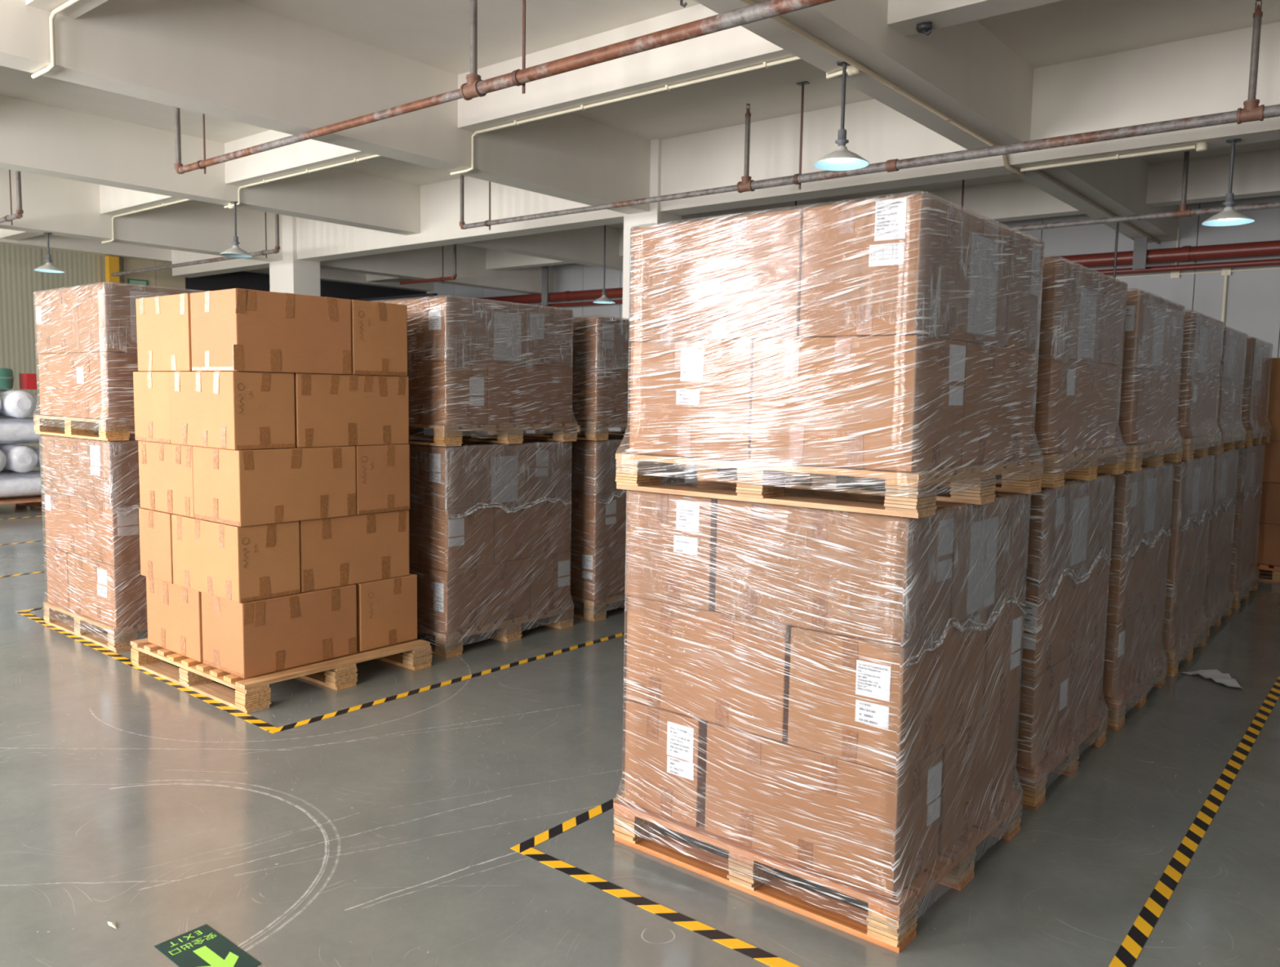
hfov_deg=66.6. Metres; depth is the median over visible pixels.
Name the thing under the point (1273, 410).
carton
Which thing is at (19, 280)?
wall
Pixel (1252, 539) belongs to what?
carton
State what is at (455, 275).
pipe
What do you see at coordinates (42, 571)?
tape
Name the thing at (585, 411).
carton
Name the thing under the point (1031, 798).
pallet
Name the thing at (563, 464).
carton
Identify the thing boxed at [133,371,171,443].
carton
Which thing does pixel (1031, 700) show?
carton
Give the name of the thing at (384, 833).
floor
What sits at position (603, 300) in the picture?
pendant lamp
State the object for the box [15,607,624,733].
tape
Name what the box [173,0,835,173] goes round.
pipe
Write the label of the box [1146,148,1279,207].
ceiling beam
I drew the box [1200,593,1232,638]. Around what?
pallet
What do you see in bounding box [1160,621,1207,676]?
pallet
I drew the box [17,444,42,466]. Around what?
roll
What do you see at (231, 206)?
conduit
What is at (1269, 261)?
pipe
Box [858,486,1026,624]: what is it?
carton
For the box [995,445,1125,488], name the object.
pallet
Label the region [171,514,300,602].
carton
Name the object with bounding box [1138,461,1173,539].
carton
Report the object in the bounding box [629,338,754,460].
carton
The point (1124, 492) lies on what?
carton
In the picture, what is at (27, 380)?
crate
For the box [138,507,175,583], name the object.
carton
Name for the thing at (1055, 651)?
carton
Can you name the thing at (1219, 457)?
carton
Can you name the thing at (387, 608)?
carton
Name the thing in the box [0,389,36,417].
roll
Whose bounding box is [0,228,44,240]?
ceiling beam
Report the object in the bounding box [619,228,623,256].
ceiling beam
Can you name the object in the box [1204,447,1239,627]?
film
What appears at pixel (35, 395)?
roll
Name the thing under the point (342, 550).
carton
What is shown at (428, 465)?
carton
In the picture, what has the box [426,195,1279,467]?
wall
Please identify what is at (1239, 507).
carton
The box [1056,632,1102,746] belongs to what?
carton
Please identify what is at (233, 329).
carton
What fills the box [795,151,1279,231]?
pipe
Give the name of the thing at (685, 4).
ceiling hook
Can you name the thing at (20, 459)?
roll
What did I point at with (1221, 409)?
carton
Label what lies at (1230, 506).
carton
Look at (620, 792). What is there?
film
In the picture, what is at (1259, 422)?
carton
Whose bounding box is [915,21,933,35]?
fitting
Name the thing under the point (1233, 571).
carton
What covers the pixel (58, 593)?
carton
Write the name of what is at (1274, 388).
carton
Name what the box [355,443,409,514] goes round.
carton
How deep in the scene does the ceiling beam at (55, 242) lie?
20.09 m
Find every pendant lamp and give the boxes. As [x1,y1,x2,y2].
[34,232,64,272]
[219,201,252,257]
[592,225,615,303]
[813,60,869,170]
[1113,222,1119,279]
[1201,138,1254,226]
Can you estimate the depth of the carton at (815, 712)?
2.92 m
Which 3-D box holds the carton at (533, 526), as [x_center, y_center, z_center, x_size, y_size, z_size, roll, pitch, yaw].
[-0.827,0.283,6.460,0.348,0.373,0.693,5,7,39]
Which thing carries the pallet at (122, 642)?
on the floor
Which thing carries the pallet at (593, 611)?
on the floor
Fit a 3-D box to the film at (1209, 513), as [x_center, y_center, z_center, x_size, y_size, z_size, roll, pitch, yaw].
[3.029,0.397,6.371,1.117,1.219,1.054,5,7,39]
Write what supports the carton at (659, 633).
on the carton at (672, 760)
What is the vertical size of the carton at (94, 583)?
0.373 m
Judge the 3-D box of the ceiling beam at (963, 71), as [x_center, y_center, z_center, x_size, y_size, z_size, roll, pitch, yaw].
[-0.959,-3.248,4.074,0.530,0.760,14.480,5,7,39]
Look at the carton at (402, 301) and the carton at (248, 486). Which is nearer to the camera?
the carton at (248, 486)
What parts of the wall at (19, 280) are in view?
plain panel, plain panel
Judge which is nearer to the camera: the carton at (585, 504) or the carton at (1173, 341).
the carton at (1173, 341)
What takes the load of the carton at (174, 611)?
on the pallet at (252, 694)
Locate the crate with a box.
[18,373,36,389]
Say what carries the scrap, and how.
on the floor
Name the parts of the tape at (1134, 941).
tape leg, tape leg, tape leg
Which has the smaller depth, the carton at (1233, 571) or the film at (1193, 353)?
the film at (1193, 353)
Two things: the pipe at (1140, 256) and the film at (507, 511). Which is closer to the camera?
the film at (507, 511)
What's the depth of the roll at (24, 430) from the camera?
11.99 m
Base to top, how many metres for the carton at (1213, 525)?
0.373 m
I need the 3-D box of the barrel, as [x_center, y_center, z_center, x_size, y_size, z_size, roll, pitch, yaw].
[-8.099,-1.310,12.146,0.496,0.260,0.496,5,7,39]
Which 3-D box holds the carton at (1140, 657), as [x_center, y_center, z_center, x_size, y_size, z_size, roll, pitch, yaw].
[2.625,0.816,5.387,0.348,0.373,0.680,5,7,39]
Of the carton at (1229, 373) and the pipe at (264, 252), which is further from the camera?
the pipe at (264, 252)
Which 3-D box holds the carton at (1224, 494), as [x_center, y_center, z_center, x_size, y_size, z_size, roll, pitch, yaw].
[4.156,-0.077,7.190,0.341,0.372,0.674,5,7,39]
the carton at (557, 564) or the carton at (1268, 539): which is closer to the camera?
the carton at (557, 564)
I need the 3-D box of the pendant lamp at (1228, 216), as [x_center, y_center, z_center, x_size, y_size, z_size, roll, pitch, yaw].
[5.248,-2.680,8.646,0.410,0.713,0.410,5,7,39]
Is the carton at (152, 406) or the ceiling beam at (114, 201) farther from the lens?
the ceiling beam at (114, 201)
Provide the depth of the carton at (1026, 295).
3.32 m
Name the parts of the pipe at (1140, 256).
support post, support post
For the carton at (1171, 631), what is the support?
on the pallet at (1173, 653)
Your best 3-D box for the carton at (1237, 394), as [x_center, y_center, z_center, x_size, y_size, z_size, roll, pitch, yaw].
[4.163,-0.567,7.146,0.340,0.356,0.677,5,7,39]
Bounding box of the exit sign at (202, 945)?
[154,923,261,966]
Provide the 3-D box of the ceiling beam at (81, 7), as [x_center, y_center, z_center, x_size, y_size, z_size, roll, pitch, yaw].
[-2.646,-3.537,5.718,4.190,0.545,0.320,5,7,39]
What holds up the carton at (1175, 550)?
on the carton at (1171, 631)
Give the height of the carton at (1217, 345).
0.360 m
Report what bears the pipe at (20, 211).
hanging from the ceiling
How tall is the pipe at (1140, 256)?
1.208 m
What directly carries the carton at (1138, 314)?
on the carton at (1133, 416)
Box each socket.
[44,254,52,262]
[231,235,239,245]
[601,288,606,295]
[835,128,848,146]
[1222,192,1235,207]
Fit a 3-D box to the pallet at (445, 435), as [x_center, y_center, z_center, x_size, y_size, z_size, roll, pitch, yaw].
[-1.206,-0.351,6.476,1.092,0.122,1.144,5,7,39]
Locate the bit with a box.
[106,920,116,928]
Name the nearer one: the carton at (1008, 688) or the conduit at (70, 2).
the carton at (1008, 688)
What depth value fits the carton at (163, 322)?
5.15 m
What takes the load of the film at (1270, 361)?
on the pallet at (1260, 437)
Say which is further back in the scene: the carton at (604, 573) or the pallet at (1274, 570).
the pallet at (1274, 570)
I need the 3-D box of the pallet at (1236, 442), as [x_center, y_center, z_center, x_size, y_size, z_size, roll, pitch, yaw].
[3.793,-0.339,7.239,1.078,0.122,1.085,5,7,39]
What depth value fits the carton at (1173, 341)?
5.25 m
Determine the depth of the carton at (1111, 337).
4.29 m
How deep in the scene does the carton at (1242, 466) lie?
7.55 m
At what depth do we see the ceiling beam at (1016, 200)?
14.48 m
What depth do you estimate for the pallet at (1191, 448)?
5.92 m
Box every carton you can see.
[34,286,80,353]
[38,353,62,416]
[41,432,134,493]
[44,490,88,558]
[45,546,69,609]
[58,351,138,419]
[62,435,140,503]
[67,552,147,626]
[77,283,199,352]
[86,498,140,565]
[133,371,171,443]
[135,293,192,371]
[137,440,194,517]
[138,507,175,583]
[146,576,203,662]
[168,371,295,449]
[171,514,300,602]
[190,288,351,374]
[192,445,355,526]
[201,583,356,678]
[293,373,408,447]
[298,509,409,591]
[350,299,407,376]
[354,573,417,651]
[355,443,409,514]
[379,299,406,305]
[391,361,487,424]
[406,296,524,364]
[408,504,493,571]
[408,557,530,632]
[409,441,525,508]
[462,437,571,500]
[487,363,573,424]
[493,496,569,563]
[517,305,571,366]
[529,551,570,613]
[570,438,626,493]
[570,491,626,546]
[570,542,625,599]
[572,369,627,422]
[573,316,628,371]
[608,436,684,484]
[624,699,709,826]
[625,481,813,609]
[626,595,795,741]
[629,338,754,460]
[630,208,804,342]
[704,721,942,897]
[715,493,954,645]
[750,334,966,471]
[784,475,884,498]
[787,609,986,773]
[799,194,1009,346]
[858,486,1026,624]
[937,693,1017,853]
[960,342,1035,465]
[982,593,1022,715]
[995,467,1142,546]
[995,472,1113,571]
[995,481,1069,582]
[1001,230,1042,350]
[1013,661,1061,769]
[1021,562,1087,677]
[1030,357,1077,453]
[1031,257,1103,362]
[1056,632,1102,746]
[1072,360,1119,450]
[1082,553,1108,644]
[1095,276,1125,364]
[1099,613,1133,697]
[1106,533,1153,623]
[1114,368,1151,444]
[1115,290,1169,371]
[1128,593,1164,682]
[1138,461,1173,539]
[1146,369,1179,442]
[1149,527,1168,601]
[1160,580,1183,649]
[1164,302,1182,373]
[1166,515,1199,586]
[1170,459,1193,524]
[1175,375,1199,437]
[1180,311,1212,377]
[1190,453,1213,518]
[1195,376,1217,436]
[1195,510,1208,572]
[1200,556,1214,615]
[1204,500,1226,561]
[1206,319,1222,378]
[1211,453,1222,506]
[1214,380,1227,433]
[1217,327,1239,382]
[1218,447,1237,502]
[1222,497,1233,549]
[1224,381,1242,431]
[1227,537,1244,589]
[1230,488,1253,542]
[1234,332,1245,382]
[1234,445,1251,493]
[1239,383,1256,429]
[1241,528,1257,582]
[1242,337,1265,385]
[1248,442,1263,490]
[1250,485,1260,532]
[1253,384,1268,428]
[1256,522,1279,565]
[1257,481,1279,524]
[1262,342,1271,386]
[1262,440,1279,483]
[1264,399,1279,441]
[1267,357,1279,399]
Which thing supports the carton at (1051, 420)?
on the pallet at (1112, 465)
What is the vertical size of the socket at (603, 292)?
0.130 m
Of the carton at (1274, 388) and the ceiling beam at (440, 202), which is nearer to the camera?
the carton at (1274, 388)
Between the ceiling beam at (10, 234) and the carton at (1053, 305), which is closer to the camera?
the carton at (1053, 305)
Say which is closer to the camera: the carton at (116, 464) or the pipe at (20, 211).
the carton at (116, 464)
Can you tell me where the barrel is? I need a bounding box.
[0,368,14,389]
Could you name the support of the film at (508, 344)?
on the pallet at (445, 435)
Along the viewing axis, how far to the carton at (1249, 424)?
7.52 m
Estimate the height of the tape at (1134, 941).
0.002 m
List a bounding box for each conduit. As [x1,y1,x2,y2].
[31,0,80,79]
[101,199,190,243]
[223,154,380,208]
[449,56,859,175]
[738,0,1025,176]
[1020,142,1207,171]
[1032,169,1160,244]
[1109,227,1279,322]
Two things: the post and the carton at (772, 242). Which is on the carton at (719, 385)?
the carton at (772, 242)
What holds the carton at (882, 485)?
on the carton
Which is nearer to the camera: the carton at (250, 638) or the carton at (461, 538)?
the carton at (250, 638)
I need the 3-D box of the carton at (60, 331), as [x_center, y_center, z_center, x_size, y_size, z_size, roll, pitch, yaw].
[-3.559,-1.029,6.256,0.675,0.396,0.358,5,7,39]
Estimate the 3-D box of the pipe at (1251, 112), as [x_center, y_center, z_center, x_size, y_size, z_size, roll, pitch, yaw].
[1.912,-3.559,9.819,11.288,1.070,0.140,5,7,39]
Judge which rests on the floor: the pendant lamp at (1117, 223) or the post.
the post
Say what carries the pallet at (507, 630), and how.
on the floor
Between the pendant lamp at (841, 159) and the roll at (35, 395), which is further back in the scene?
the roll at (35, 395)
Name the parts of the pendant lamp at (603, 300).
stem, lamp shade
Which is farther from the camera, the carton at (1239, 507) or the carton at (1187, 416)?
the carton at (1239, 507)
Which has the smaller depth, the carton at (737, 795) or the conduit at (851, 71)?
the carton at (737, 795)
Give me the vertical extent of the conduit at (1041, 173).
0.042 m
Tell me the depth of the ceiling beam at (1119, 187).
12.30 m
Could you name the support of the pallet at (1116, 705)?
on the floor
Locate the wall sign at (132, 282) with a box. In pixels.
[127,278,147,287]
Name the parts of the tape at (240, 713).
tape leg, tape leg, tape leg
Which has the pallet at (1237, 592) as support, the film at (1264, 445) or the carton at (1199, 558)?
the film at (1264, 445)
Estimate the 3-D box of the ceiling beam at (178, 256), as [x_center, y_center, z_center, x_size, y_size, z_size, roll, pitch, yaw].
[-8.260,-4.735,19.555,4.050,0.910,0.380,5,7,39]
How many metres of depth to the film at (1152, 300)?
5.10 m
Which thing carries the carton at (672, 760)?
on the pallet at (953, 868)
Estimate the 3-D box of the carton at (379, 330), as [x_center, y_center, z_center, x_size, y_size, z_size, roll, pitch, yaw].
[-1.683,-0.816,5.545,0.687,0.397,0.360,5,7,39]
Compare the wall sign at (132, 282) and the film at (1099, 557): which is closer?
the film at (1099, 557)
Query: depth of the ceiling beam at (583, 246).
18.15 m
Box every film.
[33,282,203,430]
[39,434,146,643]
[407,295,577,432]
[408,435,573,646]
[532,431,685,609]
[572,315,628,431]
[613,480,1031,935]
[615,191,1044,495]
[999,462,1174,712]
[1012,473,1115,795]
[1030,258,1127,472]
[1118,291,1185,455]
[1164,453,1214,667]
[1177,311,1224,448]
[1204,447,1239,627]
[1220,326,1248,440]
[1231,442,1265,598]
[1240,337,1272,437]
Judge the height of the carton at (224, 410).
0.381 m
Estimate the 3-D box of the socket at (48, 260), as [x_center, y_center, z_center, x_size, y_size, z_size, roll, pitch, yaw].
[-9.176,-3.482,15.108,0.100,0.130,0.098,5,7,39]
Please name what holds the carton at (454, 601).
on the pallet at (507, 630)
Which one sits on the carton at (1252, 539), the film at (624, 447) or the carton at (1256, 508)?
the carton at (1256, 508)
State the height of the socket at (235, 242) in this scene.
0.130 m
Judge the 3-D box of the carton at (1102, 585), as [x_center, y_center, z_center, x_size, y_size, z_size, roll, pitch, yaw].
[1.825,0.498,4.628,0.656,0.373,0.336,5,7,39]
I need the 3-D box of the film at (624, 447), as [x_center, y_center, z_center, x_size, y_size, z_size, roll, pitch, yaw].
[0.693,-0.452,3.403,1.111,0.842,1.112,5,7,39]
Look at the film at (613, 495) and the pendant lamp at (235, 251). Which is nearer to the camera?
the film at (613, 495)
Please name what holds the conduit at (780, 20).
attached to the ceiling beam at (963, 71)
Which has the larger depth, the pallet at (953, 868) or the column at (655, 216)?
the column at (655, 216)
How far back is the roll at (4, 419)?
12.22 m
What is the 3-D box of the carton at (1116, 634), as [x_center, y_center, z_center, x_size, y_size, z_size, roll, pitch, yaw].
[2.168,0.836,5.095,0.670,0.373,0.344,5,7,39]
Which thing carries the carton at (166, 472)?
on the carton at (155, 526)
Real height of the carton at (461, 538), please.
0.373 m
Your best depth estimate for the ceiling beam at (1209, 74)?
9.45 m
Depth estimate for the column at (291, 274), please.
17.82 m
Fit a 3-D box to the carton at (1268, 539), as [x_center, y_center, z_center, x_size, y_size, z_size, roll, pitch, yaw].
[5.609,0.525,9.051,0.656,0.370,0.334,5,7,39]
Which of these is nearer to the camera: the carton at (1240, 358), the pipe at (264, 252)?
the carton at (1240, 358)
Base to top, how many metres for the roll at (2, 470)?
0.337 m
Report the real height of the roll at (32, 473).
0.338 m
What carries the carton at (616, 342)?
on the carton at (585, 411)
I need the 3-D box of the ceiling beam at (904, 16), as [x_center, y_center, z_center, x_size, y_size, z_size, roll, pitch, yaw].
[3.422,-3.451,5.871,3.970,0.545,0.300,5,7,39]
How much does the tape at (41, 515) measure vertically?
0.001 m
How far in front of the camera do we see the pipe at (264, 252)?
17.21 m
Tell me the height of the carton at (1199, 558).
0.373 m
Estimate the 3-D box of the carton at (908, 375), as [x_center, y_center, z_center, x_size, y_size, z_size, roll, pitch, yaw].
[0.671,-0.251,3.007,0.537,0.381,0.369,5,7,39]
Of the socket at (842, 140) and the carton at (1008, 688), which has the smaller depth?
the carton at (1008, 688)
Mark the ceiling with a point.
(436, 33)
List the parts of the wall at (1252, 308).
wall panel, wall panel, wall panel, wall panel, wall panel, wall panel, wall panel, wall panel, wall panel, wall panel, wall panel, wall panel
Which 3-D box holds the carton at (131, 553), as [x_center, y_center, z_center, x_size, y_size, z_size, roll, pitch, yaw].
[-3.061,0.273,6.176,0.371,0.373,0.694,5,7,39]
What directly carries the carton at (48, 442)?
on the carton at (70, 509)
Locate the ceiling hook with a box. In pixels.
[677,0,687,7]
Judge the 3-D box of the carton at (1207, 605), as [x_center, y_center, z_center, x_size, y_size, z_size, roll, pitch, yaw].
[3.694,0.686,6.969,0.663,0.373,0.334,5,7,39]
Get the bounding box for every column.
[269,214,319,296]
[622,138,681,319]
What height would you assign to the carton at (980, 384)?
0.381 m
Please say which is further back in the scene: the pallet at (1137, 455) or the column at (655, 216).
the column at (655, 216)
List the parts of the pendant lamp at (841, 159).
lamp shade, stem, ceiling plate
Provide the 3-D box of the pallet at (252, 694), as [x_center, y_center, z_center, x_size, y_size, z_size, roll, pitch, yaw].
[-2.059,0.979,5.609,1.260,0.143,1.154,5,7,39]
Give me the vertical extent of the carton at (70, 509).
0.373 m
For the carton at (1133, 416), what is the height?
0.364 m
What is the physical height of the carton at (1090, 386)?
0.368 m
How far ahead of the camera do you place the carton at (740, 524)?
2.92 m
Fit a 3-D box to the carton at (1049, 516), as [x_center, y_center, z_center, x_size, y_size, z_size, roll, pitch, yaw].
[1.395,0.166,4.082,0.668,0.372,0.336,5,7,39]
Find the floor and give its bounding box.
[0,466,1279,966]
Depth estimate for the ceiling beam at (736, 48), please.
8.65 m
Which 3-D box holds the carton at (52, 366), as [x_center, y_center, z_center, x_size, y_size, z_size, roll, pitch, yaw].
[-3.576,-0.656,6.525,0.355,0.396,0.698,5,7,39]
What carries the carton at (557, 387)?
on the pallet at (445, 435)
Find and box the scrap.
[1182,669,1243,688]
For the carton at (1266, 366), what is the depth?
8.15 m
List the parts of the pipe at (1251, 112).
hanger plate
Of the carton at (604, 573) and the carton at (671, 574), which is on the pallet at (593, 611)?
the carton at (604, 573)
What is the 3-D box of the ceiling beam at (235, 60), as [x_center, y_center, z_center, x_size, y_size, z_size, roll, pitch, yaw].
[-2.327,-3.719,9.702,0.350,0.910,21.500,5,7,39]
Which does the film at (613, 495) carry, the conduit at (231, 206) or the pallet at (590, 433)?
the pallet at (590, 433)
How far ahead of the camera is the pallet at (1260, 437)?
7.85 m
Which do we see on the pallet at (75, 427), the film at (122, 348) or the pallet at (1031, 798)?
the film at (122, 348)
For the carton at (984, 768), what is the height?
0.373 m
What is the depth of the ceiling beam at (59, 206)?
16.65 m
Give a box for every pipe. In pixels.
[0,169,23,225]
[111,212,279,276]
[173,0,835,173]
[399,244,457,284]
[459,0,1279,230]
[471,237,1279,305]
[528,258,1279,307]
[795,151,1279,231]
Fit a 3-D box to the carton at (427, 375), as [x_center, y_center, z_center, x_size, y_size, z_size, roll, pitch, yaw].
[-1.298,-0.563,6.049,0.687,0.373,0.327,5,7,39]
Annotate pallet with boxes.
[0,495,44,508]
[34,414,134,440]
[43,600,147,652]
[130,637,432,713]
[408,422,577,446]
[413,604,573,657]
[488,421,627,439]
[571,593,624,621]
[612,789,1022,952]
[615,452,1042,518]
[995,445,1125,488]
[1012,708,1107,810]
[1064,439,1182,471]
[1098,656,1166,729]
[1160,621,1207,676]
[1173,434,1222,460]
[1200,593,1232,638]
[1213,430,1245,452]
[1227,571,1258,608]
[1239,427,1271,446]
[1254,563,1279,582]
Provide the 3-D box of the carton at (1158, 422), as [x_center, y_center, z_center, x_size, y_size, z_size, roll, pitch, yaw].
[2.649,-0.421,5.275,0.348,0.364,0.685,5,7,39]
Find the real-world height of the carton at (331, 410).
0.381 m
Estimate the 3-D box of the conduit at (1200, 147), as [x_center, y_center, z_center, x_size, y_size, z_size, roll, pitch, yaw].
[4.440,-3.072,9.225,1.645,0.060,0.092,5,7,39]
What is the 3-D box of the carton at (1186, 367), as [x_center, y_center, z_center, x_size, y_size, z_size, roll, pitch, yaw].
[3.201,-0.833,5.918,0.372,0.360,0.658,5,7,39]
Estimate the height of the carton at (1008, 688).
0.373 m
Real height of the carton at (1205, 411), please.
0.360 m
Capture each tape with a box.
[0,515,44,519]
[0,539,45,545]
[0,570,44,577]
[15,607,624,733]
[510,674,1279,966]
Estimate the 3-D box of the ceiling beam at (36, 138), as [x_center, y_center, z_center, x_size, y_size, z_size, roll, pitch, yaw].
[-8.193,-3.914,9.944,0.350,0.760,14.480,5,7,39]
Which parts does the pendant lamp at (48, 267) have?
stem, lamp shade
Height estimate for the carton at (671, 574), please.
0.372 m
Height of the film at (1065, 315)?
0.817 m
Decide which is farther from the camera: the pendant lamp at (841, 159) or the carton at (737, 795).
the pendant lamp at (841, 159)
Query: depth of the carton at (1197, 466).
6.10 m
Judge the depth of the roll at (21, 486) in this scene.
12.05 m
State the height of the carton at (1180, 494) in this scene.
0.372 m
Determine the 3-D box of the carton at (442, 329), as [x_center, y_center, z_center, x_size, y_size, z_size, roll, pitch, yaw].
[-1.072,-0.934,6.033,0.373,0.373,0.637,5,7,39]
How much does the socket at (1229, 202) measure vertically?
0.130 m
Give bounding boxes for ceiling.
[0,0,1279,228]
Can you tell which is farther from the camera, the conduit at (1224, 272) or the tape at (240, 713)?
the conduit at (1224, 272)
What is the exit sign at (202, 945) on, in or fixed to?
on the floor
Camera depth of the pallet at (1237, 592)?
7.92 m
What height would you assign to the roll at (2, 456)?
0.345 m
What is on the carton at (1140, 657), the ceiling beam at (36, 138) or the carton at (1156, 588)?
the carton at (1156, 588)
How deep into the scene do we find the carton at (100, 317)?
5.76 m
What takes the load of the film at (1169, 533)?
on the pallet at (1116, 705)
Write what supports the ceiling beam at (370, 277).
attached to the ceiling
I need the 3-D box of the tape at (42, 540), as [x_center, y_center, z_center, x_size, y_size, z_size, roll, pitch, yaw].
[-5.438,0.519,10.709,0.052,0.001,6.452,5,7,39]
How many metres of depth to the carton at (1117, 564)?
4.86 m
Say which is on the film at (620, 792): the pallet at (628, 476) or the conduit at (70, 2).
the pallet at (628, 476)
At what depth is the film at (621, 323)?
6.75 m
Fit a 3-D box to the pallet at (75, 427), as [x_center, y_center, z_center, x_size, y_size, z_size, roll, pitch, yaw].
[-3.199,-0.384,6.474,1.103,0.122,1.122,5,7,39]
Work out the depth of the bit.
2.89 m
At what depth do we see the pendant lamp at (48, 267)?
15.08 m
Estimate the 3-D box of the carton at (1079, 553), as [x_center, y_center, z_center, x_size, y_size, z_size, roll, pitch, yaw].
[1.845,0.147,4.371,0.347,0.372,0.673,5,7,39]
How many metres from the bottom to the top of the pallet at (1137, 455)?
0.122 m
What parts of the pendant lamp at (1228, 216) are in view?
lamp shade, stem, ceiling plate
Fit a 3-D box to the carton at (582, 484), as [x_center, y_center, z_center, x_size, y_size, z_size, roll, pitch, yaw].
[-0.462,-0.144,7.089,0.693,0.372,0.347,5,7,39]
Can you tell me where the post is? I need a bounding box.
[104,255,122,284]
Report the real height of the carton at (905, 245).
0.381 m
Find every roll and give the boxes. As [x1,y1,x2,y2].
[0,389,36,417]
[0,417,41,444]
[0,421,41,441]
[0,443,38,472]
[0,449,6,471]
[0,470,16,471]
[0,470,44,497]
[0,475,44,497]
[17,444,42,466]
[31,393,39,413]
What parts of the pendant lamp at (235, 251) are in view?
stem, lamp shade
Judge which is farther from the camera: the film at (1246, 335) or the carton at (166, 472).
the film at (1246, 335)
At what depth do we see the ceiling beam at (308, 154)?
12.15 m
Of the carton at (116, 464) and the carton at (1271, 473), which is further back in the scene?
the carton at (1271, 473)
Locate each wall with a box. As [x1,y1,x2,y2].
[0,244,426,447]
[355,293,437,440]
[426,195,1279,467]
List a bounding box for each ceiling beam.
[0,0,835,222]
[0,94,420,235]
[0,168,554,293]
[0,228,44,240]
[0,234,434,291]
[26,0,108,18]
[99,184,191,217]
[171,249,269,277]
[224,129,382,187]
[296,176,623,262]
[366,273,408,282]
[457,4,803,133]
[458,225,622,271]
[485,248,573,271]
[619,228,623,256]
[660,22,1279,215]
[693,0,1033,150]
[835,179,1084,222]
[887,0,1062,36]
[1012,157,1179,243]
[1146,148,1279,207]
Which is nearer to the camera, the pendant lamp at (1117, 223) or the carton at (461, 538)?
the carton at (461, 538)
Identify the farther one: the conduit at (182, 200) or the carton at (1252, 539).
the conduit at (182, 200)
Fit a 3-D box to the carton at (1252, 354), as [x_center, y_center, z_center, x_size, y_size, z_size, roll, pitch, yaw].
[4.760,-0.973,7.835,0.370,0.352,0.712,5,7,39]
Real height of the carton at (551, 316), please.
0.373 m
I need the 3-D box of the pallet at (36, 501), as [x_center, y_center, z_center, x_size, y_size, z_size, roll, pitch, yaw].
[-8.386,0.267,12.130,1.301,0.143,1.704,5,7,39]
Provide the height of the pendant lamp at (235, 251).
0.703 m
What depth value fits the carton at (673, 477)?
7.44 m
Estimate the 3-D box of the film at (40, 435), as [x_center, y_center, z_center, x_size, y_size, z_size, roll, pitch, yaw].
[-3.210,0.278,6.536,1.108,1.219,1.113,5,7,39]
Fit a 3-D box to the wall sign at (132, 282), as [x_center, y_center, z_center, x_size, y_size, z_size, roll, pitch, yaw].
[-10.573,-4.202,20.493,0.034,0.180,0.400,5,7,39]
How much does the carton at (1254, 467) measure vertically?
0.372 m
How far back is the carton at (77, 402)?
5.82 m
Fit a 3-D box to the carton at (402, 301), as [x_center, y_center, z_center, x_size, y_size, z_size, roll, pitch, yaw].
[-1.562,-0.963,6.257,0.659,0.373,0.362,5,7,39]
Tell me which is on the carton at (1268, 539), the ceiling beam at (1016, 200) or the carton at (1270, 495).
the carton at (1270, 495)
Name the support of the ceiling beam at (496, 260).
attached to the ceiling

